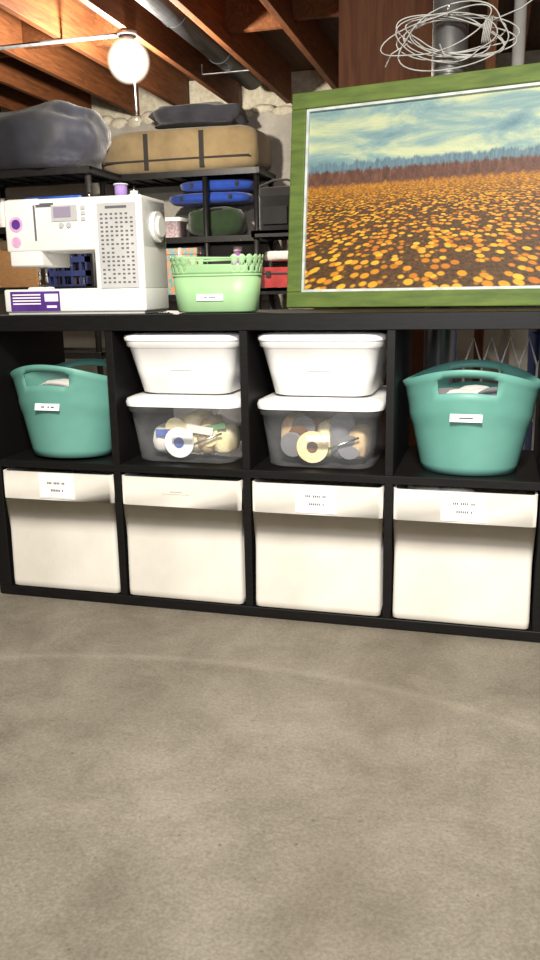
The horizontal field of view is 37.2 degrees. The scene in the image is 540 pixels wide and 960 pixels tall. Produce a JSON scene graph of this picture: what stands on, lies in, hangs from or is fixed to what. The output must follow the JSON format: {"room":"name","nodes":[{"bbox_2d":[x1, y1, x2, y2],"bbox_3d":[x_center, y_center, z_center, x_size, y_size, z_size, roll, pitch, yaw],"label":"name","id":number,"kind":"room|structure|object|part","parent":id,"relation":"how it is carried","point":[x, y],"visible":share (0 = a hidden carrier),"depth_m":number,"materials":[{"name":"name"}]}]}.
{"room":"basement storage room","nodes":[
{"label":"basement storage room","id":0,"kind":"room"},
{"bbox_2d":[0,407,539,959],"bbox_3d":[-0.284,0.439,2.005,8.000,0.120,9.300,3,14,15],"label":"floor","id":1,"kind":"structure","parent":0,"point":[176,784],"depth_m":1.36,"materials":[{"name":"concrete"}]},
{"bbox_2d":[0,166,120,374],"bbox_3d":[-1.483,-1.233,5.448,0.920,1.589,0.450,3,14,15],"label":"shelving unit","id":2,"kind":"object","parent":1,"relation":"on","point":[87,175],"visible":0.44,"depth_m":5.22,"materials":[{"name":"black plastic"}]},
{"bbox_2d":[0,198,5,226],"bbox_3d":[-1.768,-1.772,5.345,0.108,0.195,0.126,-12,17,-38],"label":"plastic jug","id":3,"kind":"object","parent":2,"relation":"on","point":[2,216],"visible":0.37,"depth_m":5.31,"materials":[{"name":"white plastic"}]},
{"bbox_2d":[0,241,58,287],"bbox_3d":[-1.680,-1.466,5.447,0.360,0.309,0.302,2,14,12],"label":"cardboard box","id":4,"kind":"object","parent":2,"relation":"on","point":[10,277],"visible":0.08,"depth_m":5.31,"materials":[{"name":"beige cardboard"}]},
{"bbox_2d":[23,195,85,198],"bbox_3d":[-1.347,-1.757,5.284,0.434,0.180,0.334,3,14,15],"label":"storage tote","id":5,"kind":"object","parent":2,"relation":"on","point":[67,196],"visible":0.11,"depth_m":5.10,"materials":[{"name":"plastic"}]},
{"bbox_2d":[0,100,110,170],"bbox_3d":[-1.481,-2.204,5.215,0.898,0.406,0.515,4,14,20],"label":"duffel bag","id":6,"kind":"object","parent":2,"relation":"on","point":[54,133],"visible":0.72,"depth_m":4.98,"materials":[{"name":"grey fabric"}]},
{"bbox_2d":[46,253,91,286],"bbox_3d":[-1.274,-1.428,5.343,0.320,0.270,0.320,3,14,15],"label":"crate","id":7,"kind":"object","parent":2,"relation":"on","point":[53,275],"visible":0.27,"depth_m":5.21,"materials":[{"name":"blue plastic"}]},
{"bbox_2d":[99,166,276,309],"bbox_3d":[-0.601,-1.440,6.112,1.240,1.659,0.450,3,14,15],"label":"shelving unit","id":8,"kind":"object","parent":1,"relation":"on","point":[257,174],"visible":0.3,"depth_m":5.78,"materials":[{"name":"black plastic"}]},
{"bbox_2d":[165,217,187,237],"bbox_3d":[-0.741,-1.884,6.017,0.234,0.150,0.214,3,14,15],"label":"storage box","id":9,"kind":"object","parent":8,"relation":"on","point":[175,226],"visible":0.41,"depth_m":5.93,"materials":[{"name":"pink plastic"}]},
{"bbox_2d":[166,247,204,294],"bbox_3d":[-0.638,-1.555,5.993,0.276,0.340,0.176,3,14,15],"label":"gift box","id":10,"kind":"object","parent":8,"relation":"on","point":[187,252],"visible":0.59,"depth_m":5.90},
{"bbox_2d":[103,125,270,174],"bbox_3d":[-0.617,-2.393,5.885,1.227,0.298,0.446,3,14,15],"label":"bag","id":11,"kind":"object","parent":8,"relation":"on","point":[231,146],"visible":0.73,"depth_m":5.67,"materials":[{"name":"beige fabric"}]},
{"bbox_2d":[148,102,248,129],"bbox_3d":[-0.514,-2.620,5.772,0.739,0.157,0.400,1,13,7],"label":"bag","id":12,"kind":"object","parent":11,"relation":"on","point":[204,114],"visible":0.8,"depth_m":5.62,"materials":[{"name":"grey fabric"}]},
{"bbox_2d":[188,206,247,236],"bbox_3d":[-0.386,-1.905,5.939,0.426,0.216,0.303,3,14,15],"label":"duffel bag","id":13,"kind":"object","parent":8,"relation":"on","point":[224,220],"visible":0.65,"depth_m":5.82,"materials":[{"name":"green fabric"}]},
{"bbox_2d":[169,192,253,207],"bbox_3d":[-0.429,-2.066,5.913,0.625,0.082,0.292,3,14,15],"label":"sleeping bag","id":14,"kind":"object","parent":13,"relation":"on","point":[214,198],"visible":0.96,"depth_m":5.80,"materials":[{"name":"blue fabric"}]},
{"bbox_2d":[180,179,253,193],"bbox_3d":[-0.373,-2.147,5.878,0.566,0.083,0.292,2,14,12],"label":"sleeping bag","id":15,"kind":"object","parent":14,"relation":"on","point":[224,185],"visible":0.78,"depth_m":5.75,"materials":[{"name":"blue fabric"}]},
{"bbox_2d":[232,247,244,264],"bbox_3d":[-0.224,-1.533,5.875,0.144,0.336,0.171,-12,17,-39],"label":"watering can","id":16,"kind":"object","parent":8,"relation":"on","point":[237,250],"visible":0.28,"depth_m":5.83,"materials":[{"name":"plastic"}]},
{"bbox_2d":[174,408,241,440],"bbox_3d":[-0.345,-0.031,2.857,0.634,0.400,0.434,3,14,15],"label":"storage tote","id":17,"kind":"object","parent":1,"relation":"on","point":[233,416],"visible":0.02,"depth_m":2.81,"materials":[{"name":"plastic"}]},
{"bbox_2d":[173,408,216,418],"bbox_3d":[-0.327,-0.359,2.758,0.320,0.279,0.285,3,14,15],"label":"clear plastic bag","id":18,"kind":"object","parent":17,"relation":"on","point":[186,411],"visible":0.07,"depth_m":2.67,"materials":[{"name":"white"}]},
{"bbox_2d":[251,229,288,309],"bbox_3d":[0.375,-1.047,5.375,0.900,1.199,0.400,3,14,15],"label":"shelving unit","id":19,"kind":"object","parent":1,"relation":"on","point":[270,236],"visible":0.23,"depth_m":5.21,"materials":[{"name":"black plastic"}]},
{"bbox_2d":[258,178,289,229],"bbox_3d":[0.066,-1.799,5.254,0.294,0.328,0.215,4,14,21],"label":"cooler bag","id":20,"kind":"object","parent":19,"relation":"on","point":[273,201],"visible":0.54,"depth_m":5.17,"materials":[{"name":"black fabric"}]},
{"bbox_2d":[261,262,287,287],"bbox_3d":[0.075,-1.370,5.357,0.266,0.166,0.211,0,13,5],"label":"toolbox","id":21,"kind":"object","parent":19,"relation":"on","point":[272,277],"visible":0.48,"depth_m":5.27,"materials":[{"name":"plastic"}]},
{"bbox_2d":[264,250,287,261],"bbox_3d":[0.083,-1.488,5.328,0.223,0.068,0.183,3,14,15],"label":"towel","id":22,"kind":"object","parent":21,"relation":"on","point":[281,255],"visible":0.55,"depth_m":5.25,"materials":[{"name":"fabric"}]},
{"bbox_2d":[0,307,539,641],"bbox_3d":[-0.009,-0.064,2.175,1.470,0.770,0.390,3,14,15],"label":"cube storage shelf","id":23,"kind":"object","parent":1,"relation":"on","point":[25,340],"visible":0.51,"depth_m":2.03,"materials":[{"name":"black laminate"}]},
{"bbox_2d":[10,359,111,457],"bbox_3d":[-0.544,-0.199,2.199,0.324,0.250,0.269,3,12,17],"label":"basket","id":24,"kind":"object","parent":23,"relation":"on","point":[64,408],"visible":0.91,"depth_m":2.11,"materials":[{"name":"plastic"}]},
{"bbox_2d":[3,467,120,592],"bbox_3d":[-0.519,0.100,2.344,0.327,0.330,0.381,3,14,15],"label":"storage bin","id":25,"kind":"object","parent":23,"relation":"on","point":[63,525],"visible":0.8,"depth_m":2.17,"materials":[{"name":"plastic"}]},
{"bbox_2d":[3,180,168,314],"bbox_3d":[-0.478,-0.608,2.106,0.420,0.334,0.165,2,14,14],"label":"sewing machine","id":26,"kind":"object","parent":23,"relation":"on","point":[126,234],"visible":1,"depth_m":2.03,"materials":[{"name":"plastic"}]},
{"bbox_3d":[-0.485,-0.449,2.148,0.385,0.006,0.150,2,14,14],"label":"plate","id":27,"kind":"part","parent":26,"relation":"part of","materials":[{"name":"white plastic"}]},
{"bbox_2d":[126,389,240,457],"bbox_3d":[-0.183,-0.162,2.189,0.315,0.175,0.353,3,14,15],"label":"storage box","id":28,"kind":"object","parent":23,"relation":"on","point":[199,431],"visible":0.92,"depth_m":2.07,"materials":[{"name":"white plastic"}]},
{"bbox_2d":[124,330,239,393],"bbox_3d":[-0.183,-0.324,2.150,0.313,0.155,0.353,3,14,15],"label":"tub","id":29,"kind":"object","parent":28,"relation":"on","point":[167,362],"visible":0.72,"depth_m":2.00,"materials":[{"name":"plastic"}]},
{"bbox_2d":[122,472,245,603],"bbox_3d":[-0.179,0.116,2.254,0.327,0.330,0.379,3,14,15],"label":"storage bin","id":30,"kind":"object","parent":23,"relation":"in","point":[185,533],"visible":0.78,"depth_m":2.08,"materials":[{"name":"plastic"}]},
{"bbox_2d":[170,254,263,312],"bbox_3d":[-0.133,-0.493,2.018,0.237,0.138,0.132,3,14,16],"label":"basket","id":31,"kind":"object","parent":23,"relation":"on","point":[200,287],"visible":1,"depth_m":1.97,"materials":[{"name":"green plastic"}]},
{"bbox_2d":[252,478,384,615],"bbox_3d":[0.162,0.132,2.162,0.327,0.330,0.381,3,14,15],"label":"storage bin","id":32,"kind":"object","parent":23,"relation":"in","point":[320,544],"visible":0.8,"depth_m":1.99,"materials":[{"name":"plastic"}]},
{"bbox_2d":[257,385,385,462],"bbox_3d":[0.158,-0.146,2.098,0.315,0.175,0.353,3,14,15],"label":"storage box","id":33,"kind":"object","parent":23,"relation":"on","point":[312,437],"visible":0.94,"depth_m":1.99,"materials":[{"name":"white plastic"}]},
{"bbox_2d":[257,330,386,396],"bbox_3d":[0.158,-0.308,2.059,0.313,0.155,0.353,3,14,15],"label":"tub","id":34,"kind":"object","parent":33,"relation":"on","point":[335,363],"visible":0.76,"depth_m":1.91,"materials":[{"name":"plastic"}]},
{"bbox_2d":[287,62,539,307],"bbox_3d":[0.402,-0.731,2.057,0.760,0.564,0.086,5,15,25],"label":"framed painting","id":35,"kind":"object","parent":23,"relation":"on","point":[425,191],"visible":1,"depth_m":2.06,"materials":[{"name":"green paint"}]},
{"bbox_2d":[392,485,537,628],"bbox_3d":[0.501,0.144,2.070,0.327,0.336,0.381,3,14,15],"label":"storage bin","id":36,"kind":"object","parent":23,"relation":"in","point":[462,555],"visible":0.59,"depth_m":1.90,"materials":[{"name":"plastic"}]},
{"bbox_2d":[403,360,539,475],"bbox_3d":[0.484,-0.153,1.941,0.327,0.252,0.271,3,14,18],"label":"basket","id":37,"kind":"object","parent":23,"relation":"on","point":[470,428],"visible":1,"depth_m":1.86,"materials":[{"name":"plastic"}]},
{"bbox_2d":[287,383,383,444],"bbox_3d":[0.170,-0.167,2.745,0.414,0.700,0.514,3,14,15],"label":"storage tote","id":38,"kind":"object","parent":1,"relation":"on","point":[373,419],"visible":0.02,"depth_m":2.55,"materials":[{"name":"plastic"}]},
{"bbox_2d":[423,0,469,383],"bbox_3d":[0.466,-0.769,2.135,0.160,2.146,0.173,3,14,15],"label":"support column","id":39,"kind":"structure","parent":1,"relation":"on","point":[440,346],"depth_m":2.04,"materials":[{"name":"grey metal"}]},
{"bbox_2d":[380,0,531,71],"bbox_3d":[0.553,-1.194,1.937,0.569,0.362,0.037,3,14,15],"label":"cable coil","id":40,"kind":"object","parent":39,"relation":"hanging from","point":[487,26],"visible":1,"depth_m":1.98,"materials":[{"name":"white plastic"}]},
{"bbox_2d":[462,337,538,449],"bbox_3d":[0.673,-0.064,2.303,0.290,0.682,0.054,3,14,15],"label":"wire rack","id":41,"kind":"object","parent":1,"relation":"on","point":[466,358],"visible":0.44,"depth_m":2.26,"materials":[{"name":"grey metal"}]},
{"bbox_2d":[496,0,527,383],"bbox_3d":[0.976,-1.097,3.256,0.058,2.248,0.058,3,14,15],"label":"drain pipe","id":42,"kind":"object","parent":1,"relation":"on","point":[520,16],"visible":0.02,"depth_m":3.10,"materials":[{"name":"grey metal"}]},
{"bbox_2d":[524,329,539,449],"bbox_3d":[1.040,-0.156,2.591,0.434,0.720,0.564,3,14,15],"label":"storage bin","id":43,"kind":"object","parent":1,"relation":"on","point":[534,334],"visible":0.19,"depth_m":2.47,"materials":[{"name":"plastic"}]},
{"bbox_2d":[0,50,539,383],"bbox_3d":[0.882,-1.803,5.979,8.000,2.380,0.220,3,14,15],"label":"wall","id":44,"kind":"structure","parent":0,"point":[266,112],"depth_m":6.10,"materials":[{"name":"concrete"}]},
{"bbox_2d":[0,0,539,57],"bbox_3d":[-0.119,-1.969,1.939,7.160,0.170,4.890,3,14,15],"label":"ceiling","id":45,"kind":"structure","parent":0,"point":[242,16],"depth_m":4.37,"materials":[{"name":"brown wood"}]},
{"bbox_2d":[0,83,44,110],"bbox_3d":[-2.958,-1.945,2.177,0.040,0.230,8.900,3,14,15],"label":"ceiling beam","id":46,"kind":"structure","parent":45,"relation":"attached to","point":[11,99],"depth_m":5.94,"materials":[{"name":"brown wood"}]},
{"bbox_2d":[0,57,91,108],"bbox_3d":[-2.572,-1.927,2.073,0.040,0.230,8.900,3,14,15],"label":"ceiling beam","id":47,"kind":"structure","parent":45,"relation":"attached to","point":[16,74],"depth_m":5.52,"materials":[{"name":"brown wood"}]},
{"bbox_2d":[0,32,120,49],"bbox_3d":[-2.040,-2.385,4.532,2.615,0.030,0.050,3,14,15],"label":"conduit","id":48,"kind":"object","parent":47,"relation":"attached to","point":[111,35],"visible":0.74,"depth_m":4.28,"materials":[{"name":"metal"}]},
{"bbox_2d":[0,8,139,115],"bbox_3d":[-2.186,-1.910,1.970,0.040,0.230,8.900,3,14,15],"label":"ceiling beam","id":49,"kind":"structure","parent":45,"relation":"attached to","point":[64,63],"depth_m":5.19,"materials":[{"name":"brown wood"}]},
{"bbox_2d":[0,0,187,105],"bbox_3d":[-1.800,-1.892,1.867,0.040,0.230,8.900,3,14,15],"label":"ceiling beam","id":50,"kind":"structure","parent":45,"relation":"attached to","point":[58,19],"depth_m":4.54,"materials":[{"name":"brown wood"}]},
{"bbox_2d":[79,0,238,103],"bbox_3d":[-1.414,-1.874,1.763,0.040,0.230,8.900,3,14,15],"label":"ceiling beam","id":51,"kind":"structure","parent":45,"relation":"attached to","point":[152,33],"depth_m":4.63,"materials":[{"name":"brown wood"}]},
{"bbox_2d":[115,29,141,121],"bbox_3d":[-0.741,-2.120,4.234,0.230,0.439,0.230,3,14,15],"label":"ceiling light fixture","id":52,"kind":"object","parent":51,"relation":"attached to","point":[128,60],"visible":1,"depth_m":4.14,"materials":[{"name":"glass"}]},
{"bbox_2d":[136,0,261,89],"bbox_3d":[-1.028,-2.051,2.399,0.361,0.190,7.174,3,14,15],"label":"air duct","id":53,"kind":"object","parent":45,"relation":"attached to","point":[170,15],"visible":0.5,"depth_m":4.56,"materials":[{"name":"metal"}]},
{"bbox_2d":[170,0,290,103],"bbox_3d":[-1.028,-1.856,1.660,0.040,0.230,8.900,3,14,15],"label":"ceiling beam","id":54,"kind":"structure","parent":45,"relation":"attached to","point":[250,49],"depth_m":4.76,"materials":[{"name":"brown wood"}]},
{"bbox_2d":[260,0,338,88],"bbox_3d":[-0.642,-1.839,1.557,0.040,0.230,8.900,3,14,15],"label":"ceiling beam","id":55,"kind":"structure","parent":45,"relation":"attached to","point":[308,36],"depth_m":4.67,"materials":[{"name":"brown wood"}]},
{"bbox_2d":[525,0,531,50],"bbox_3d":[0.516,-1.785,1.247,0.040,0.230,8.900,3,14,15],"label":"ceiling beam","id":56,"kind":"structure","parent":45,"relation":"attached to","point":[529,5],"depth_m":4.09,"materials":[{"name":"brown wood"}]},
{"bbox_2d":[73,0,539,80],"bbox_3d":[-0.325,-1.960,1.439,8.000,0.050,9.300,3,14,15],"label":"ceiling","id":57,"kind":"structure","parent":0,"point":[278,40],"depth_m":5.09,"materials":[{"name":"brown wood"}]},
{"bbox_2d":[338,0,498,445],"bbox_3d":[2.061,-1.031,3.122,3.620,2.150,0.103,3,14,15],"label":"wall","id":58,"kind":"structure","parent":0,"point":[364,25],"depth_m":3.33,"materials":[{"name":"brown wood"}]}
]}

